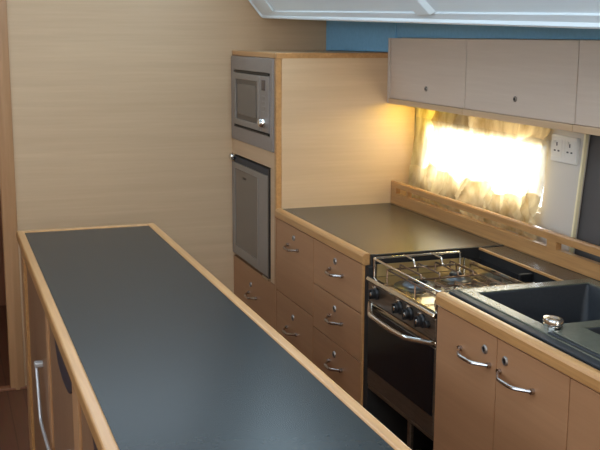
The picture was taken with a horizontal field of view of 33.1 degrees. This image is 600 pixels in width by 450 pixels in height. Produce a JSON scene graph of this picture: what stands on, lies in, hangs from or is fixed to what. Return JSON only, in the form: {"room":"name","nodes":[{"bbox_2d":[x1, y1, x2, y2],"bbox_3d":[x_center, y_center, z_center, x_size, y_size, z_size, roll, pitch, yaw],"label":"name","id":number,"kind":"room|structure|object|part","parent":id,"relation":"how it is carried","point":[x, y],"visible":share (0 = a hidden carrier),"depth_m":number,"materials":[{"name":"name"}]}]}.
{"room":"ship interior","nodes":[
{"label":"ship interior","id":0,"kind":"room"},
{"bbox_2d":[0,200,5,305],"bbox_3d":[-2.393,-0.462,5.729,2.700,2.000,0.030,-4,11,-19],"label":"wall","id":1,"kind":"structure","parent":0,"point":[2,278],"depth_m":6.07,"materials":[{"name":"brown wood"}]},
{"bbox_2d":[0,305,29,449],"bbox_3d":[-0.540,1.166,2.673,4.000,0.050,7.500,-4,11,-19],"label":"floor","id":2,"kind":"structure","parent":0,"point":[14,421],"depth_m":4.42,"materials":[{"name":"brown wood"}]},
{"bbox_2d":[20,249,97,449],"bbox_3d":[-0.412,0.683,2.766,0.512,0.866,2.418,-4,11,-19],"label":"base cabinet","id":3,"kind":"object","parent":2,"relation":"on","point":[65,424],"depth_m":3.00,"materials":[{"name":"brown wood"}]},
{"bbox_3d":[-0.992,0.472,3.712,0.025,0.806,0.170,-4,11,-19],"label":"post","id":4,"kind":"part","parent":3,"relation":"part of","materials":[{"name":"brown wood"}]},
{"bbox_3d":[-0.961,0.489,3.620,0.029,0.806,0.025,-4,11,-19],"label":"light post","id":5,"kind":"part","parent":3,"relation":"part of","materials":[{"name":"brown wood"}]},
{"bbox_3d":[-0.834,0.543,3.277,0.018,0.778,0.711,-4,11,-19],"label":"door","id":6,"kind":"part","parent":3,"relation":"part of","materials":[{"name":"brown wood"}]},
{"bbox_3d":[-0.688,0.570,2.800,0.027,0.172,0.753,-4,11,-19],"label":"grab rail","id":7,"kind":"part","parent":3,"relation":"part of","materials":[{"name":"silver metal"}]},
{"bbox_3d":[-0.707,0.623,2.920,0.025,0.806,0.060,-4,11,-19],"label":"post","id":8,"kind":"part","parent":3,"relation":"part of","materials":[{"name":"brown wood"}]},
{"bbox_3d":[-0.601,0.666,2.631,0.018,0.778,0.554,-4,11,-19],"label":"door","id":9,"kind":"part","parent":3,"relation":"part of","materials":[{"name":"brown wood"}]},
{"bbox_3d":[-0.585,0.346,2.495,0.003,0.095,0.390,-4,11,-19],"label":"finger pull","id":10,"kind":"part","parent":3,"relation":"part of","materials":[{"name":"grey"}]},
{"bbox_3d":[-0.492,0.736,2.322,0.025,0.806,0.110,-4,11,-19],"label":"post","id":11,"kind":"part","parent":3,"relation":"part of","materials":[{"name":"brown wood"}]},
{"bbox_3d":[-0.358,0.795,1.955,0.018,0.778,0.675,-4,11,-19],"label":"door","id":12,"kind":"part","parent":3,"relation":"part of","materials":[{"name":"brown wood"}]},
{"bbox_2d":[16,223,410,449],"bbox_3d":[-0.400,0.239,2.687,0.515,0.036,2.440,-4,11,-19],"label":"countertop","id":13,"kind":"structure","parent":3,"relation":"on","point":[158,353],"depth_m":2.28,"materials":[{"name":"laminate"}]},
{"bbox_2d":[277,218,313,362],"bbox_3d":[0.193,0.420,4.184,0.538,0.862,0.449,-4,11,-19],"label":"base cabinet","id":14,"kind":"object","parent":2,"relation":"on","point":[295,248],"visible":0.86,"depth_m":4.05,"materials":[{"name":"brown wood"}]},
{"bbox_3d":[-0.049,0.435,4.122,0.039,0.017,0.135,-4,11,-19],"label":"handle","id":15,"kind":"part","parent":14,"relation":"part of","materials":[{"name":"silver metal"}]},
{"bbox_3d":[-0.043,0.093,4.045,0.039,0.017,0.135,-4,11,-19],"label":"handle","id":16,"kind":"part","parent":14,"relation":"part of","materials":[{"name":"silver metal"}]},
{"bbox_3d":[-0.017,0.541,4.131,0.018,0.460,0.448,-4,11,-19],"label":"drawer","id":17,"kind":"part","parent":14,"relation":"part of","materials":[{"name":"brown wood"}]},
{"bbox_3d":[-0.016,0.160,4.059,0.018,0.305,0.448,-4,11,-19],"label":"drawer","id":18,"kind":"part","parent":14,"relation":"part of","materials":[{"name":"brown wood"}]},
{"bbox_2d":[232,50,414,330],"bbox_3d":[0.069,-0.018,4.662,0.668,1.545,0.671,-4,11,-19],"label":"cabinet","id":19,"kind":"object","parent":2,"relation":"on","point":[338,139],"visible":0.57,"depth_m":4.27,"materials":[{"name":"brown wood"}]},
{"bbox_2d":[229,153,270,280],"bbox_3d":[0.023,-0.068,4.681,0.577,0.499,0.576,-4,11,-19],"label":"fridge","id":20,"kind":"object","parent":19,"relation":"in","point":[251,180],"visible":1,"depth_m":4.56,"materials":[{"name":"grey metal"}]},
{"bbox_3d":[-0.244,-0.058,4.649,0.005,0.372,0.365,-4,11,-19],"label":"glass","id":21,"kind":"part","parent":20,"relation":"part of","materials":[{"name":"grey"}]},
{"bbox_3d":[-0.233,0.325,4.631,0.039,0.017,0.135,-4,11,-19],"label":"handle","id":22,"kind":"part","parent":19,"relation":"part of","materials":[{"name":"silver metal"}]},
{"bbox_2d":[231,56,273,152],"bbox_3d":[0.007,-0.561,4.546,0.538,0.386,0.630,-4,11,-19],"label":"microwave oven","id":23,"kind":"object","parent":19,"relation":"in","point":[252,78],"visible":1,"depth_m":4.42,"materials":[{"name":"grey metal"}]},
{"bbox_3d":[-0.237,-0.558,4.524,0.018,0.236,0.412,-4,11,-19],"label":"door","id":24,"kind":"part","parent":23,"relation":"part of","materials":[{"name":"grey"}]},
{"bbox_3d":[-0.165,-0.432,4.282,0.024,0.042,0.042,-4,11,-19],"label":"knob","id":25,"kind":"part","parent":23,"relation":"part of","materials":[{"name":"silver metal"}]},
{"bbox_3d":[-0.145,-0.510,4.271,0.016,0.236,0.129,-4,11,-19],"label":"control panel","id":26,"kind":"part","parent":23,"relation":"part of","materials":[{"name":"grey metal"}]},
{"bbox_3d":[-0.204,-0.324,4.521,0.022,0.071,0.644,-4,11,-19],"label":"cross rail","id":27,"kind":"part","parent":19,"relation":"part of","materials":[{"name":"brown wood"}]},
{"bbox_3d":[-0.208,0.308,4.639,0.018,0.218,0.639,-4,11,-19],"label":"drawer","id":28,"kind":"part","parent":19,"relation":"part of","materials":[{"name":"brown wood"}]},
{"bbox_3d":[-0.094,0.390,4.334,0.024,0.862,0.026,-4,11,-19],"label":"corner post","id":29,"kind":"part","parent":19,"relation":"part of","materials":[{"name":"brown wood"}]},
{"bbox_3d":[-0.091,-0.357,4.192,0.025,0.658,0.027,-4,11,-19],"label":"corner post","id":30,"kind":"part","parent":19,"relation":"part of","materials":[{"name":"brown wood"}]},
{"bbox_3d":[0.098,-0.769,4.540,0.607,0.020,0.652,-4,11,-19],"label":"panel","id":31,"kind":"part","parent":19,"relation":"part of","materials":[{"name":"brown wood"}]},
{"bbox_3d":[0.206,0.048,4.373,0.607,1.523,0.018,-4,11,-19],"label":"panel","id":32,"kind":"part","parent":19,"relation":"part of","materials":[{"name":"brown wood"}]},
{"bbox_2d":[313,238,364,406],"bbox_3d":[0.349,0.502,3.750,0.538,0.862,0.484,-4,11,-19],"label":"base cabinet","id":33,"kind":"object","parent":2,"relation":"on","point":[339,280],"visible":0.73,"depth_m":3.61,"materials":[{"name":"brown wood"}]},
{"bbox_3d":[0.113,0.513,3.671,0.039,0.017,0.135,-4,11,-19],"label":"handle","id":34,"kind":"part","parent":33,"relation":"part of","materials":[{"name":"silver metal"}]},
{"bbox_3d":[0.114,0.344,3.639,0.039,0.017,0.135,-4,11,-19],"label":"handle","id":35,"kind":"part","parent":33,"relation":"part of","materials":[{"name":"silver metal"}]},
{"bbox_3d":[0.114,0.171,3.606,0.039,0.017,0.135,-4,11,-19],"label":"handle","id":36,"kind":"part","parent":33,"relation":"part of","materials":[{"name":"silver metal"}]},
{"bbox_3d":[0.136,0.515,3.685,0.018,0.171,0.466,-4,11,-19],"label":"drawer","id":37,"kind":"part","parent":33,"relation":"part of","materials":[{"name":"brown wood"}]},
{"bbox_3d":[0.137,0.345,3.653,0.018,0.166,0.466,-4,11,-19],"label":"drawer","id":38,"kind":"part","parent":33,"relation":"part of","materials":[{"name":"brown wood"}]},
{"bbox_3d":[0.138,0.175,3.621,0.018,0.170,0.466,-4,11,-19],"label":"drawer","id":39,"kind":"part","parent":33,"relation":"part of","materials":[{"name":"brown wood"}]},
{"bbox_3d":[0.217,0.517,3.452,0.019,0.782,0.016,-4,11,-19],"label":"panel","id":40,"kind":"part","parent":33,"relation":"part of","materials":[{"name":"brown wood"}]},
{"bbox_2d":[275,203,503,265],"bbox_3d":[0.303,0.019,3.873,0.525,0.040,0.959,-4,11,-19],"label":"countertop","id":41,"kind":"structure","parent":33,"relation":"on","point":[362,233],"depth_m":3.73,"materials":[{"name":"laminate"}]},
{"bbox_2d":[363,246,590,449],"bbox_3d":[0.522,0.572,3.275,0.568,0.903,0.531,-4,11,-19],"label":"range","id":42,"kind":"object","parent":2,"relation":"on","point":[384,413],"depth_m":3.21,"materials":[{"name":"black metal"}]},
{"bbox_3d":[0.237,0.224,3.276,0.029,0.042,0.042,-4,11,-19],"label":"knob","id":43,"kind":"part","parent":42,"relation":"part of","materials":[{"name":"black plastic"}]},
{"bbox_3d":[0.297,0.256,3.108,0.029,0.042,0.042,-4,11,-19],"label":"knob","id":44,"kind":"part","parent":42,"relation":"part of","materials":[{"name":"black plastic"}]},
{"bbox_3d":[0.288,0.310,3.126,0.058,0.029,0.461,-4,11,-19],"label":"handle","id":45,"kind":"part","parent":42,"relation":"part of","materials":[{"name":"silver metal"}]},
{"bbox_3d":[0.307,0.417,3.154,0.005,0.207,0.474,-4,11,-19],"label":"glass","id":46,"kind":"part","parent":42,"relation":"part of","materials":[{"name":"black glass"}]},
{"bbox_3d":[0.331,0.585,3.194,0.046,0.014,0.486,-4,11,-19],"label":"rail","id":47,"kind":"part","parent":42,"relation":"part of","materials":[{"name":"metal"}]},
{"bbox_3d":[0.326,0.444,3.165,0.038,0.270,0.486,-4,11,-19],"label":"oven door","id":48,"kind":"part","parent":42,"relation":"part of","materials":[{"name":"glass"}]},
{"bbox_3d":[0.326,0.301,3.138,0.039,0.015,0.486,-4,11,-19],"label":"trim","id":49,"kind":"part","parent":42,"relation":"part of","materials":[{"name":"metal"}]},
{"bbox_3d":[0.328,0.259,3.131,0.045,0.067,0.486,-4,11,-19],"label":"control panel","id":50,"kind":"part","parent":42,"relation":"part of","materials":[{"name":"metal"}]},
{"bbox_3d":[0.322,0.269,3.041,0.029,0.042,0.042,-4,11,-19],"label":"knob","id":51,"kind":"part","parent":42,"relation":"part of","materials":[{"name":"black plastic"}]},
{"bbox_3d":[0.377,0.188,3.232,0.100,0.014,0.100,-4,11,-19],"label":"burner","id":52,"kind":"part","parent":42,"relation":"part of","materials":[{"name":"grey"}]},
{"bbox_3d":[0.349,0.283,2.965,0.029,0.042,0.042,-4,11,-19],"label":"knob","id":53,"kind":"part","parent":42,"relation":"part of","materials":[{"name":"black plastic"}]},
{"bbox_3d":[0.444,0.432,3.205,0.390,0.603,0.486,-4,11,-19],"label":"cooker","id":54,"kind":"part","parent":42,"relation":"part of","materials":[{"name":"black metal"}]},
{"bbox_3d":[0.468,0.172,3.163,0.324,0.070,0.474,-4,11,-19],"label":"guard rail","id":55,"kind":"part","parent":42,"relation":"part of","materials":[{"name":"silver metal"}]},
{"bbox_3d":[0.511,0.173,3.316,0.068,0.014,0.068,-4,11,-19],"label":"burner","id":56,"kind":"part","parent":42,"relation":"part of","materials":[{"name":"grey"}]},
{"bbox_3d":[0.728,0.150,3.256,0.143,0.060,0.506,-4,11,-19],"label":"worktop strip","id":57,"kind":"part","parent":42,"relation":"part of","materials":[{"name":"brown wood"}]},
{"bbox_2d":[433,306,570,449],"bbox_3d":[0.717,0.697,2.729,0.538,0.862,0.647,-4,11,-19],"label":"base cabinet","id":58,"kind":"object","parent":2,"relation":"on","point":[491,394],"visible":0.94,"depth_m":2.61,"materials":[{"name":"brown wood"}]},
{"bbox_3d":[0.454,0.637,2.795,0.018,0.770,0.329,-4,11,-19],"label":"door","id":59,"kind":"part","parent":58,"relation":"part of","materials":[{"name":"brown wood"}]},
{"bbox_3d":[0.449,0.351,2.677,0.039,0.017,0.170,-4,11,-19],"label":"handle","id":60,"kind":"part","parent":58,"relation":"part of","materials":[{"name":"silver metal"}]},
{"bbox_3d":[0.517,0.388,2.486,0.039,0.017,0.170,-4,11,-19],"label":"handle","id":61,"kind":"part","parent":58,"relation":"part of","materials":[{"name":"silver metal"}]},
{"bbox_3d":[0.562,0.695,2.494,0.018,0.770,0.314,-4,11,-19],"label":"door","id":62,"kind":"part","parent":58,"relation":"part of","materials":[{"name":"brown wood"}]},
{"bbox_2d":[567,378,599,449],"bbox_3d":[0.932,0.811,2.131,0.538,0.862,0.638,-4,11,-19],"label":"base cabinet","id":63,"kind":"object","parent":2,"relation":"on","point":[584,403],"visible":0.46,"depth_m":2.23,"materials":[{"name":"brown wood"}]},
{"bbox_2d":[436,281,599,392],"bbox_3d":[0.848,0.308,2.357,0.525,0.040,1.292,-4,11,-19],"label":"countertop","id":64,"kind":"structure","parent":63,"relation":"on","point":[577,369],"depth_m":2.44,"materials":[{"name":"laminate"}]},
{"bbox_2d":[391,180,599,280],"bbox_3d":[0.865,0.097,3.117,0.020,0.098,2.763,-4,11,-19],"label":"rail","id":65,"kind":"object","parent":64,"relation":"on","point":[551,252],"visible":1,"depth_m":3.51,"materials":[{"name":"brown wood"}]},
{"bbox_2d":[449,278,599,368],"bbox_3d":[0.848,0.352,2.393,0.472,0.205,1.220,-4,11,-19],"label":"sink","id":66,"kind":"object","parent":64,"relation":"in","point":[576,301],"depth_m":2.86,"materials":[{"name":"grey"}]},
{"bbox_3d":[0.729,0.298,2.753,0.367,0.177,0.344,-4,11,-19],"label":"bowl","id":67,"kind":"part","parent":66,"relation":"part of","materials":[{"name":"black"}]},
{"bbox_3d":[0.625,0.241,2.494,0.044,0.026,0.064,-4,11,-19],"label":"pop up waste knob","id":68,"kind":"part","parent":66,"relation":"part of","materials":[{"name":"silver metal"}]},
{"bbox_3d":[0.712,0.286,2.297,0.092,0.003,0.344,-4,11,-19],"label":"ledge plate","id":69,"kind":"part","parent":66,"relation":"part of","materials":[{"name":"grey metal"}]},
{"bbox_3d":[0.898,0.353,2.385,0.297,0.147,0.379,-4,11,-19],"label":"bowl","id":70,"kind":"part","parent":66,"relation":"part of","materials":[{"name":"black"}]},
{"bbox_2d":[6,0,325,384],"bbox_3d":[-1.518,-0.179,4.440,3.472,1.930,0.030,-4,11,-19],"label":"wall","id":71,"kind":"structure","parent":0,"point":[122,111],"depth_m":4.63,"materials":[{"name":"brown wood"}]},
{"bbox_2d":[0,0,24,389],"bbox_3d":[-1.306,-0.166,4.512,0.065,1.880,0.063,-4,11,-19],"label":"trim","id":72,"kind":"structure","parent":71,"relation":"attached to","point":[7,169],"depth_m":4.51,"materials":[{"name":"brown wood"}]},
{"bbox_2d":[0,385,26,391],"bbox_3d":[-1.407,0.758,4.648,0.310,0.012,0.050,-4,11,-19],"label":"trim","id":73,"kind":"structure","parent":71,"relation":"attached to","point":[2,388],"depth_m":4.65,"materials":[{"name":"brown wood"}]},
{"bbox_2d":[267,0,599,12],"bbox_3d":[0.530,-0.707,1.910,0.604,0.748,5.835,-4,11,-19],"label":"wall","id":74,"kind":"structure","parent":0,"point":[527,6],"depth_m":2.94,"materials":[{"name":"white paint"}]},
{"bbox_2d":[251,0,434,14],"bbox_3d":[-0.115,-1.088,3.759,0.498,0.622,1.777,-4,11,-19],"label":"trim","id":75,"kind":"structure","parent":74,"relation":"attached to","point":[419,7],"depth_m":3.14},
{"bbox_2d":[249,0,599,28],"bbox_3d":[0.578,-0.699,1.928,0.542,0.776,5.832,-4,11,-19],"label":"trim","id":76,"kind":"structure","parent":74,"relation":"attached to","point":[518,19],"depth_m":2.94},
{"bbox_2d":[326,21,599,51],"bbox_3d":[1.157,-0.409,2.138,0.088,0.166,5.934,-4,11,-19],"label":"wall","id":77,"kind":"structure","parent":0,"point":[340,35],"depth_m":4.11,"materials":[{"name":"blue paint"}]},
{"bbox_2d":[412,107,599,262],"bbox_3d":[1.250,0.529,2.353,0.170,1.335,5.940,-4,11,-19],"label":"wall","id":78,"kind":"structure","parent":0,"point":[556,214],"depth_m":3.31,"materials":[{"name":"beige paint"}]},
{"bbox_2d":[397,205,552,263],"bbox_3d":[0.651,0.022,3.870,0.076,0.045,1.199,-4,11,-19],"label":"window ledge","id":79,"kind":"object","parent":78,"relation":"attached to","point":[397,205],"visible":0.07,"depth_m":3.70,"materials":[{"name":"brown wood"}]},
{"bbox_2d":[408,108,550,239],"bbox_3d":[0.637,-0.235,3.898,0.103,0.398,1.024,-4,11,-19],"label":"curtain","id":80,"kind":"object","parent":78,"relation":"hanging from","point":[496,166],"visible":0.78,"depth_m":3.82,"materials":[{"name":"fabric"}]},
{"bbox_2d":[537,140,549,211],"bbox_3d":[0.714,-0.243,3.894,0.040,0.257,0.923,-4,11,-19],"label":"window","id":81,"kind":"structure","parent":78,"relation":"in","point":[547,141],"depth_m":3.48,"materials":[{"name":"beige"}]},
{"bbox_2d":[551,134,579,164],"bbox_3d":[0.877,-0.250,3.347,0.019,0.089,0.148,-4,11,-19],"label":"socket","id":82,"kind":"object","parent":78,"relation":"attached to","point":[564,149],"visible":1,"depth_m":3.33,"materials":[{"name":"white plastic"}]},
{"bbox_2d":[551,138,561,157],"bbox_3d":[0.860,-0.257,3.379,0.003,0.061,0.060,-4,11,-19],"label":"outlet","id":83,"kind":"object","parent":82,"relation":"attached to","point":[556,143],"depth_m":3.38,"materials":[{"name":"white plastic"}]},
{"bbox_2d":[564,140,574,160],"bbox_3d":[0.884,-0.244,3.311,0.003,0.061,0.060,-4,11,-19],"label":"outlet","id":84,"kind":"object","parent":82,"relation":"attached to","point":[569,145],"depth_m":3.31,"materials":[{"name":"white plastic"}]},
{"bbox_2d":[554,264,599,281],"bbox_3d":[1.124,0.279,2.585,0.096,0.060,1.542,-4,11,-19],"label":"ledge","id":85,"kind":"object","parent":78,"relation":"attached to","point":[554,264],"visible":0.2,"depth_m":3.15,"materials":[{"name":"brown wood"}]},
{"bbox_2d":[569,134,588,252],"bbox_3d":[0.907,-0.104,3.281,0.051,0.432,0.010,-4,11,-19],"label":"trim","id":86,"kind":"structure","parent":78,"relation":"attached to","point":[586,136],"depth_m":3.27,"materials":[{"name":"beige wood"}]},
{"bbox_2d":[446,38,595,39],"bbox_3d":[1.349,-0.331,2.223,0.040,0.405,5.935,-4,11,-19],"label":"wall","id":87,"kind":"structure","parent":0,"point":[446,38],"depth_m":3.54,"materials":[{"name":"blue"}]},
{"bbox_2d":[387,38,466,114],"bbox_3d":[0.578,-0.602,4.007,0.207,0.273,0.676,-4,11,-19],"label":"upper cabinet","id":88,"kind":"object","parent":87,"relation":"attached to","point":[424,73],"visible":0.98,"depth_m":3.94,"materials":[{"name":"brown wood"}]},
{"bbox_3d":[0.495,-0.471,3.990,0.026,0.022,0.655,-4,11,-19],"label":"rail","id":89,"kind":"part","parent":88,"relation":"part of","materials":[{"name":"brown wood"}]},
{"bbox_2d":[463,39,579,131],"bbox_3d":[0.805,-0.482,3.375,0.207,0.273,0.684,-4,11,-19],"label":"upper cabinet","id":90,"kind":"object","parent":87,"relation":"attached to","point":[533,82],"visible":0.95,"depth_m":3.30,"materials":[{"name":"brown wood"}]},
{"bbox_3d":[0.719,-0.353,3.368,0.026,0.022,0.684,-4,11,-19],"label":"rail","id":91,"kind":"part","parent":90,"relation":"part of","materials":[{"name":"brown wood"}]},
{"bbox_2d":[573,40,599,135],"bbox_3d":[1.034,-0.361,2.740,0.207,0.273,0.684,-4,11,-19],"label":"upper cabinet","id":92,"kind":"object","parent":87,"relation":"attached to","point":[587,121],"visible":1,"depth_m":2.97,"materials":[{"name":"brown wood"}]},
{"bbox_3d":[0.948,-0.232,2.733,0.026,0.022,0.684,-4,11,-19],"label":"rail","id":93,"kind":"part","parent":92,"relation":"part of","materials":[{"name":"brown wood"}]}
]}

